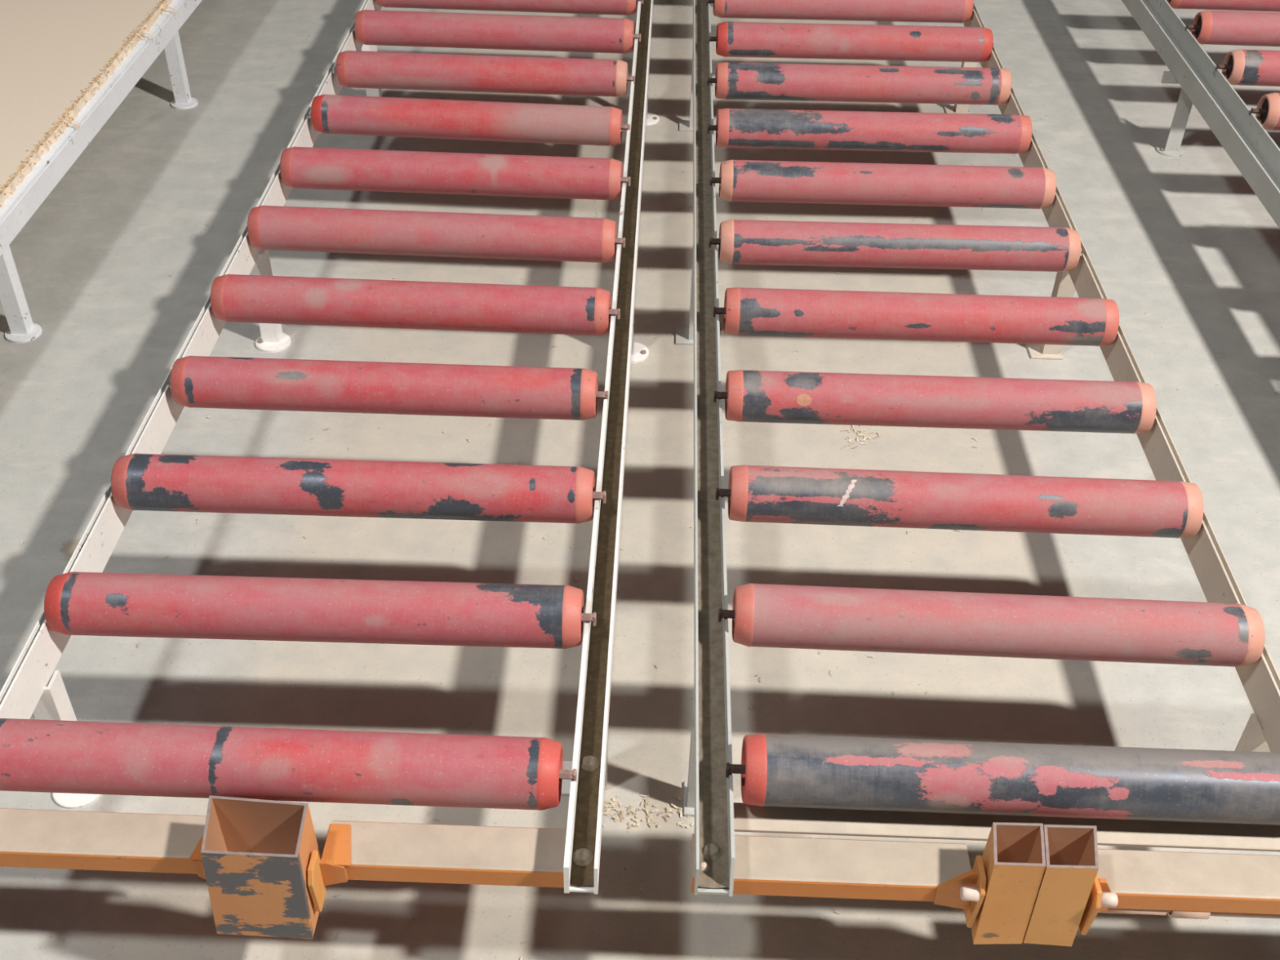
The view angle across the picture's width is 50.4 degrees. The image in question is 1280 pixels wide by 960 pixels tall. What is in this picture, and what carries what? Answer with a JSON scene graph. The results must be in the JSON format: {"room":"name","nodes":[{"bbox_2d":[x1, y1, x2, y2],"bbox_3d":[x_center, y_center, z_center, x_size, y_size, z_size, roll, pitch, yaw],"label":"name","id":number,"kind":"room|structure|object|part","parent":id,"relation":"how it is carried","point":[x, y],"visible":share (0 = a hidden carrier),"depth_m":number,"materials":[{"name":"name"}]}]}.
{"room":"factory floor","nodes":[
{"label":"factory floor","id":0,"kind":"room"},
{"bbox_2d":[0,0,1279,959],"bbox_3d":[0.091,-1.337,4.384,14.000,0.120,13.500,2,39,1],"label":"floor","id":1,"kind":"structure","parent":0,"point":[95,263],"depth_m":2.67,"materials":[{"name":"concrete"}]},
{"bbox_2d":[0,0,202,343],"bbox_3d":[-2.065,-1.129,3.734,1.573,0.289,5.900,2,39,1],"label":"frame","id":2,"kind":"object","parent":1,"relation":"on","point":[19,207],"visible":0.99,"depth_m":3.14,"materials":[{"name":"white paint"}]},
{"bbox_3d":[-1.356,-0.419,2.921,0.036,0.230,0.036,2,39,1],"label":"leg","id":3,"kind":"part","parent":2,"relation":"part of","materials":[{"name":"white paint"}]},
{"bbox_3d":[-1.355,-0.324,2.988,0.076,0.006,0.076,2,39,1],"label":"foot plate","id":4,"kind":"part","parent":2,"relation":"part of","materials":[{"name":"white paint"}]},
{"bbox_2d":[0,0,177,206],"bbox_3d":[-2.037,-1.217,3.597,1.570,0.021,5.600,2,39,1],"label":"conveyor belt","id":5,"kind":"object","parent":2,"relation":"on","point":[55,55],"visible":1,"depth_m":3.40,"materials":[{"name":"brown wood"}]},
{"bbox_3d":[-1.320,-1.186,3.869,0.036,0.230,0.036,2,39,1],"label":"leg","id":6,"kind":"part","parent":2,"relation":"part of","materials":[{"name":"white paint"}]},
{"bbox_3d":[-1.319,-1.091,3.936,0.076,0.006,0.076,2,39,1],"label":"foot plate","id":7,"kind":"part","parent":2,"relation":"part of","materials":[{"name":"white paint"}]},
{"bbox_2d":[0,0,659,893],"bbox_3d":[-0.376,-1.091,3.735,0.861,0.296,5.246,2,39,1],"label":"conveyor","id":8,"kind":"object","parent":1,"relation":"on","point":[24,692],"visible":0.84,"depth_m":2.12,"materials":[{"name":"white metal"}]},
{"bbox_3d":[-0.841,0.366,1.975,0.036,0.222,0.036,2,39,1],"label":"leg","id":9,"kind":"part","parent":8,"relation":"part of","materials":[{"name":"white paint"}]},
{"bbox_3d":[-0.839,0.460,2.036,0.076,0.006,0.076,2,39,1],"label":"foot plate","id":10,"kind":"part","parent":8,"relation":"part of","materials":[{"name":"white paint"}]},
{"bbox_2d":[0,808,206,874],"bbox_3d":[-0.915,0.441,1.699,0.766,0.032,0.066,2,39,1],"label":"cross beam","id":11,"kind":"structure","parent":8,"relation":"attached to","point":[29,837],"depth_m":1.68,"materials":[{"name":"beige metal"}]},
{"bbox_2d":[189,795,351,939],"bbox_3d":[-0.451,0.467,1.666,0.198,0.167,0.104,2,39,1],"label":"socket","id":12,"kind":"object","parent":11,"relation":"attached to","point":[260,862],"visible":1,"depth_m":1.65,"materials":[{"name":"orange paint"}]},
{"bbox_3d":[-0.540,0.444,1.680,0.018,0.004,0.060,2,39,1],"label":"lug plate","id":13,"kind":"part","parent":12,"relation":"part of","materials":[{"name":"orange paint"}]},
{"bbox_3d":[-0.394,0.491,1.655,0.007,0.085,0.039,2,39,1],"label":"clamp plate","id":14,"kind":"part","parent":12,"relation":"part of","materials":[{"name":"orange paint"}]},
{"bbox_3d":[-0.370,0.450,1.678,0.038,0.004,0.060,2,39,1],"label":"lug plate","id":15,"kind":"part","parent":12,"relation":"part of","materials":[{"name":"orange paint"}]},
{"bbox_3d":[-0.767,-1.192,3.671,0.013,0.074,5.242,2,39,1],"label":"rail","id":16,"kind":"part","parent":8,"relation":"part of","materials":[{"name":"grey metal"}]},
{"bbox_3d":[-0.805,-0.397,2.918,0.036,0.222,0.036,2,39,1],"label":"leg","id":17,"kind":"part","parent":8,"relation":"part of","materials":[{"name":"white paint"}]},
{"bbox_3d":[-0.803,-0.302,2.979,0.076,0.006,0.076,2,39,1],"label":"foot plate","id":18,"kind":"part","parent":8,"relation":"part of","materials":[{"name":"white paint"}]},
{"bbox_2d":[0,718,576,810],"bbox_3d":[-0.462,0.356,1.705,0.765,0.090,0.090,2,39,1],"label":"roller","id":19,"kind":"object","parent":8,"relation":"attached to","point":[37,755],"visible":0.99,"depth_m":1.67,"materials":[{"name":"red paint"}]},
{"bbox_2d":[44,571,595,648],"bbox_3d":[-0.447,0.184,1.918,0.771,0.090,0.090,2,39,0],"label":"roller","id":20,"kind":"object","parent":8,"relation":"attached to","point":[76,603],"visible":1,"depth_m":1.88,"materials":[{"name":"red paint"}]},
{"bbox_2d":[111,453,606,523],"bbox_3d":[-0.437,0.013,2.129,0.769,0.090,0.090,2,39,0],"label":"roller","id":21,"kind":"object","parent":8,"relation":"attached to","point":[139,482],"visible":1,"depth_m":2.09,"materials":[{"name":"red paint"}]},
{"bbox_3d":[-0.768,-1.180,3.885,0.036,0.222,0.036,2,39,1],"label":"leg","id":22,"kind":"part","parent":8,"relation":"part of","materials":[{"name":"white paint"}]},
{"bbox_2d":[170,355,608,420],"bbox_3d":[-0.429,-0.158,2.341,0.750,0.090,0.090,2,39,0],"label":"roller","id":23,"kind":"object","parent":8,"relation":"attached to","point":[196,381],"visible":1,"depth_m":2.30,"materials":[{"name":"red paint"}]},
{"bbox_2d":[210,274,620,335],"bbox_3d":[-0.420,-0.328,2.551,0.766,0.090,0.090,2,39,1],"label":"roller","id":24,"kind":"object","parent":8,"relation":"attached to","point":[234,298],"visible":1,"depth_m":2.51,"materials":[{"name":"red paint"}]},
{"bbox_2d":[247,204,625,262],"bbox_3d":[-0.413,-0.499,2.763,0.766,0.090,0.090,2,39,1],"label":"roller","id":25,"kind":"object","parent":8,"relation":"attached to","point":[275,228],"visible":1,"depth_m":2.73,"materials":[{"name":"red paint"}]},
{"bbox_2d":[331,820,566,887],"bbox_3d":[-0.231,0.464,1.692,0.314,0.032,0.066,2,39,1],"label":"cross beam","id":26,"kind":"structure","parent":8,"relation":"attached to","point":[380,851],"depth_m":1.67,"materials":[{"name":"beige metal"}]},
{"bbox_2d":[280,146,631,199],"bbox_3d":[-0.403,-0.670,2.973,0.766,0.090,0.090,2,39,1],"label":"roller","id":27,"kind":"object","parent":8,"relation":"attached to","point":[300,167],"visible":0.99,"depth_m":2.94,"materials":[{"name":"red paint"}]},
{"bbox_2d":[311,94,630,146],"bbox_3d":[-0.397,-0.843,3.187,0.748,0.090,0.090,3,39,2],"label":"roller","id":28,"kind":"object","parent":8,"relation":"attached to","point":[584,125],"visible":1,"depth_m":3.15,"materials":[{"name":"red paint"}]},
{"bbox_2d":[336,50,635,97],"bbox_3d":[-0.386,-1.016,3.401,0.748,0.090,0.090,2,39,1],"label":"roller","id":29,"kind":"object","parent":8,"relation":"attached to","point":[354,68],"visible":1,"depth_m":3.36,"materials":[{"name":"red paint"}]},
{"bbox_2d":[354,9,640,53],"bbox_3d":[-0.379,-1.193,3.620,0.763,0.090,0.090,2,39,1],"label":"roller","id":30,"kind":"object","parent":8,"relation":"attached to","point":[371,27],"visible":1,"depth_m":3.58,"materials":[{"name":"red paint"}]},
{"bbox_2d":[375,0,643,15],"bbox_3d":[-0.370,-1.370,3.838,0.760,0.090,0.090,2,39,1],"label":"roller","id":31,"kind":"object","parent":8,"relation":"attached to","point":[624,7],"visible":1,"depth_m":3.82,"materials":[{"name":"red paint"}]},
{"bbox_3d":[-0.089,0.454,2.068,0.070,0.006,0.062,2,39,1],"label":"foot plate","id":32,"kind":"part","parent":8,"relation":"part of","materials":[{"name":"white paint"}]},
{"bbox_3d":[-0.065,0.361,1.991,0.036,0.240,0.036,2,39,1],"label":"leg","id":33,"kind":"part","parent":8,"relation":"part of","materials":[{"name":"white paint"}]},
{"bbox_3d":[0.007,-1.173,3.654,0.040,0.052,5.246,2,39,1],"label":"channel rail","id":34,"kind":"part","parent":8,"relation":"part of","materials":[{"name":"grey metal"}]},
{"bbox_3d":[-0.030,-0.374,2.900,0.036,0.240,0.036,2,39,1],"label":"leg","id":35,"kind":"part","parent":8,"relation":"part of","materials":[{"name":"white paint"}]},
{"bbox_3d":[-0.019,-0.280,2.976,0.076,0.006,0.076,2,39,1],"label":"foot plate","id":36,"kind":"part","parent":8,"relation":"part of","materials":[{"name":"white paint"}]},
{"bbox_3d":[0.006,-1.135,3.840,0.036,0.240,0.036,2,39,1],"label":"leg","id":37,"kind":"part","parent":8,"relation":"part of","materials":[{"name":"white paint"}]},
{"bbox_3d":[0.017,-1.040,3.916,0.076,0.006,0.076,2,39,1],"label":"foot plate","id":38,"kind":"part","parent":8,"relation":"part of","materials":[{"name":"white paint"}]},
{"bbox_2d":[19,11,1278,959],"bbox_3d":[0.400,-0.420,3.163,4.482,0.003,3.738,2,39,1],"label":"wood shavings","id":39,"kind":"object","parent":1,"relation":"on","point":[615,816],"visible":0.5,"depth_m":2.03},
{"bbox_2d":[675,0,1279,896],"bbox_3d":[0.538,-1.061,3.727,0.852,0.296,5.242,2,39,1],"label":"conveyor","id":40,"kind":"object","parent":1,"relation":"on","point":[708,792],"visible":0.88,"depth_m":1.98,"materials":[{"name":"metal"}]},
{"bbox_3d":[0.115,-0.320,3.030,0.070,0.006,0.062,2,39,1],"label":"foot plate","id":41,"kind":"part","parent":40,"relation":"part of","materials":[{"name":"grey paint"}]},
{"bbox_3d":[0.147,-1.012,3.885,0.070,0.006,0.062,2,39,1],"label":"foot plate","id":42,"kind":"part","parent":40,"relation":"part of","materials":[{"name":"grey paint"}]},
{"bbox_3d":[0.101,0.479,2.043,0.070,0.006,0.062,2,39,1],"label":"foot plate","id":43,"kind":"part","parent":40,"relation":"part of","materials":[{"name":"grey paint"}]},
{"bbox_3d":[0.091,0.385,1.966,0.036,0.240,0.036,2,39,1],"label":"leg","id":44,"kind":"part","parent":40,"relation":"part of","materials":[{"name":"grey paint"}]},
{"bbox_3d":[0.162,-1.105,3.808,0.036,0.240,0.036,2,39,1],"label":"leg","id":45,"kind":"part","parent":40,"relation":"part of","materials":[{"name":"grey paint"}]},
{"bbox_3d":[0.129,-0.413,2.953,0.036,0.240,0.036,2,39,1],"label":"leg","id":46,"kind":"part","parent":40,"relation":"part of","materials":[{"name":"grey paint"}]},
{"bbox_3d":[0.167,-1.169,3.654,0.046,0.052,5.242,2,39,1],"label":"channel rail","id":47,"kind":"part","parent":40,"relation":"part of","materials":[{"name":"grey metal"}]},
{"bbox_2d":[691,833,971,901],"bbox_3d":[0.235,0.480,1.687,0.342,0.032,0.066,2,39,1],"label":"cross beam","id":48,"kind":"structure","parent":40,"relation":"attached to","point":[783,866],"depth_m":1.67,"materials":[{"name":"metal"}]},
{"bbox_2d":[706,0,973,22],"bbox_3d":[0.564,-1.343,3.835,0.754,0.090,0.090,1,39,0],"label":"roller","id":49,"kind":"object","parent":40,"relation":"attached to","point":[895,11],"visible":1,"depth_m":3.80,"materials":[{"name":"red paint"}]},
{"bbox_2d":[708,21,993,62],"bbox_3d":[0.561,-1.164,3.615,0.756,0.090,0.090,1,39,-1],"label":"roller","id":50,"kind":"object","parent":40,"relation":"attached to","point":[732,39],"visible":1,"depth_m":3.58,"materials":[{"name":"red paint"}]},
{"bbox_2d":[706,62,1011,105],"bbox_3d":[0.548,-0.991,3.400,0.760,0.090,0.090,1,39,-1],"label":"roller","id":51,"kind":"object","parent":40,"relation":"attached to","point":[732,80],"visible":1,"depth_m":3.36,"materials":[{"name":"red paint"}]},
{"bbox_2d":[707,108,1031,154],"bbox_3d":[0.537,-0.817,3.185,0.758,0.090,0.090,1,39,0],"label":"roller","id":52,"kind":"object","parent":40,"relation":"attached to","point":[752,128],"visible":1,"depth_m":3.15,"materials":[{"name":"red paint"}]},
{"bbox_2d":[710,160,1056,208],"bbox_3d":[0.531,-0.647,2.975,0.755,0.090,0.090,1,39,0],"label":"roller","id":53,"kind":"object","parent":40,"relation":"attached to","point":[739,180],"visible":1,"depth_m":2.94,"materials":[{"name":"red paint"}]},
{"bbox_2d":[708,219,1080,271],"bbox_3d":[0.517,-0.476,2.764,0.754,0.090,0.090,1,39,0],"label":"roller","id":54,"kind":"object","parent":40,"relation":"attached to","point":[740,242],"visible":1,"depth_m":2.73,"materials":[{"name":"red paint"}]},
{"bbox_2d":[712,287,1119,346],"bbox_3d":[0.516,-0.307,2.555,0.757,0.090,0.090,2,39,0],"label":"roller","id":55,"kind":"object","parent":40,"relation":"attached to","point":[746,311],"visible":1,"depth_m":2.52,"materials":[{"name":"red paint"}]},
{"bbox_2d":[713,369,1156,433],"bbox_3d":[0.505,-0.135,2.342,0.756,0.090,0.090,2,39,0],"label":"roller","id":56,"kind":"object","parent":40,"relation":"attached to","point":[749,396],"visible":1,"depth_m":2.30,"materials":[{"name":"red paint"}]},
{"bbox_3d":[0.933,-1.085,4.001,0.070,0.006,0.062,2,39,1],"label":"foot plate","id":57,"kind":"part","parent":40,"relation":"part of","materials":[{"name":"beige paint"}]},
{"bbox_2d":[715,465,1203,537],"bbox_3d":[0.497,0.034,2.134,0.757,0.090,0.090,2,39,1],"label":"roller","id":58,"kind":"object","parent":40,"relation":"attached to","point":[754,493],"visible":1,"depth_m":2.10,"materials":[{"name":"red paint"}]},
{"bbox_3d":[0.946,-1.171,3.930,0.036,0.222,0.036,2,39,1],"label":"leg","id":59,"kind":"part","parent":40,"relation":"part of","materials":[{"name":"beige paint"}]},
{"bbox_2d":[718,583,1264,666],"bbox_3d":[0.492,0.205,1.923,0.763,0.090,0.090,2,39,1],"label":"roller","id":60,"kind":"object","parent":40,"relation":"attached to","point":[762,615],"visible":1,"depth_m":1.89,"materials":[{"name":"red paint"}]},
{"bbox_2d":[725,733,1279,825],"bbox_3d":[0.484,0.377,1.710,0.752,0.090,0.090,2,39,1],"label":"roller","id":61,"kind":"object","parent":40,"relation":"attached to","point":[784,771],"visible":1,"depth_m":1.67,"materials":[{"name":"red paint"}]},
{"bbox_3d":[0.896,-0.287,3.014,0.070,0.006,0.062,2,39,1],"label":"foot plate","id":62,"kind":"part","parent":40,"relation":"part of","materials":[{"name":"beige paint"}]},
{"bbox_3d":[0.908,-0.373,2.943,0.036,0.222,0.036,2,39,1],"label":"leg","id":63,"kind":"part","parent":40,"relation":"part of","materials":[{"name":"beige paint"}]},
{"bbox_3d":[0.936,-1.133,3.653,0.013,0.074,5.242,2,39,1],"label":"rail","id":64,"kind":"part","parent":40,"relation":"part of","materials":[{"name":"grey metal"}]},
{"bbox_2d":[1097,848,1279,914],"bbox_3d":[0.978,0.506,1.679,0.846,0.032,0.066,2,39,1],"label":"cross beam","id":65,"kind":"structure","parent":40,"relation":"attached to","point":[1154,880],"depth_m":1.67,"materials":[{"name":"beige metal"}]},
{"bbox_2d":[933,822,1118,946],"bbox_3d":[0.461,0.458,1.628,0.217,0.243,0.070,2,39,1],"label":"socket","id":66,"kind":"object","parent":65,"relation":"attached to","point":[1031,882],"visible":1,"depth_m":1.60,"materials":[{"name":"orange paint"}]},
{"bbox_3d":[0.408,0.505,1.657,0.007,0.100,0.044,2,39,1],"label":"clamp plate","id":67,"kind":"part","parent":66,"relation":"part of","materials":[{"name":"orange paint"}]},
{"bbox_3d":[0.547,0.517,1.656,0.007,0.088,0.044,2,39,1],"label":"clamp plate","id":68,"kind":"part","parent":66,"relation":"part of","materials":[{"name":"orange paint"}]},
{"bbox_2d":[1098,907,1279,919],"bbox_3d":[0.982,0.540,1.676,0.835,0.022,0.023,2,39,1],"label":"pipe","id":69,"kind":"object","parent":65,"relation":"attached to","point":[1171,913],"visible":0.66,"depth_m":1.67,"materials":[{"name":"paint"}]},
{"bbox_3d":[0.870,0.424,1.957,0.036,0.222,0.036,2,39,1],"label":"leg","id":70,"kind":"part","parent":40,"relation":"part of","materials":[{"name":"beige paint"}]},
{"bbox_2d":[1121,0,1279,228],"bbox_3d":[1.855,-0.997,3.691,0.893,0.296,5.300,2,39,1],"label":"conveyor","id":71,"kind":"object","parent":1,"relation":"on","point":[1255,153],"visible":1,"depth_m":3.50,"materials":[{"name":"grey metal"}]},
{"bbox_3d":[1.490,-0.926,3.823,0.076,0.006,0.076,2,39,1],"label":"foot plate","id":72,"kind":"part","parent":71,"relation":"part of","materials":[{"name":"grey paint"}]},
{"bbox_3d":[1.493,-1.023,3.755,0.040,0.234,0.040,2,39,1],"label":"leg","id":73,"kind":"part","parent":71,"relation":"part of","materials":[{"name":"grey paint"}]},
{"bbox_2d":[1166,0,1279,11],"bbox_3d":[1.902,-1.409,3.960,0.771,0.090,0.090,2,39,1],"label":"roller","id":74,"kind":"object","parent":71,"relation":"attached to","point":[1229,5],"visible":0.98,"depth_m":3.94,"materials":[{"name":"red paint"}]},
{"bbox_2d":[1185,9,1279,46],"bbox_3d":[1.893,-1.237,3.747,0.771,0.090,0.090,2,39,1],"label":"roller","id":75,"kind":"object","parent":71,"relation":"attached to","point":[1208,27],"visible":0.98,"depth_m":3.71,"materials":[{"name":"red paint"}]},
{"bbox_2d":[1215,48,1279,86],"bbox_3d":[1.885,-1.061,3.529,0.771,0.090,0.090,2,39,1],"label":"roller","id":76,"kind":"object","parent":71,"relation":"attached to","point":[1239,66],"visible":1,"depth_m":3.50,"materials":[{"name":"red paint"}]},
{"bbox_2d":[1249,92,1279,130],"bbox_3d":[1.877,-0.888,3.315,0.771,0.090,0.090,2,39,1],"label":"roller","id":77,"kind":"object","parent":71,"relation":"attached to","point":[1267,112],"visible":0.94,"depth_m":3.30,"materials":[{"name":"red paint"}]}
]}

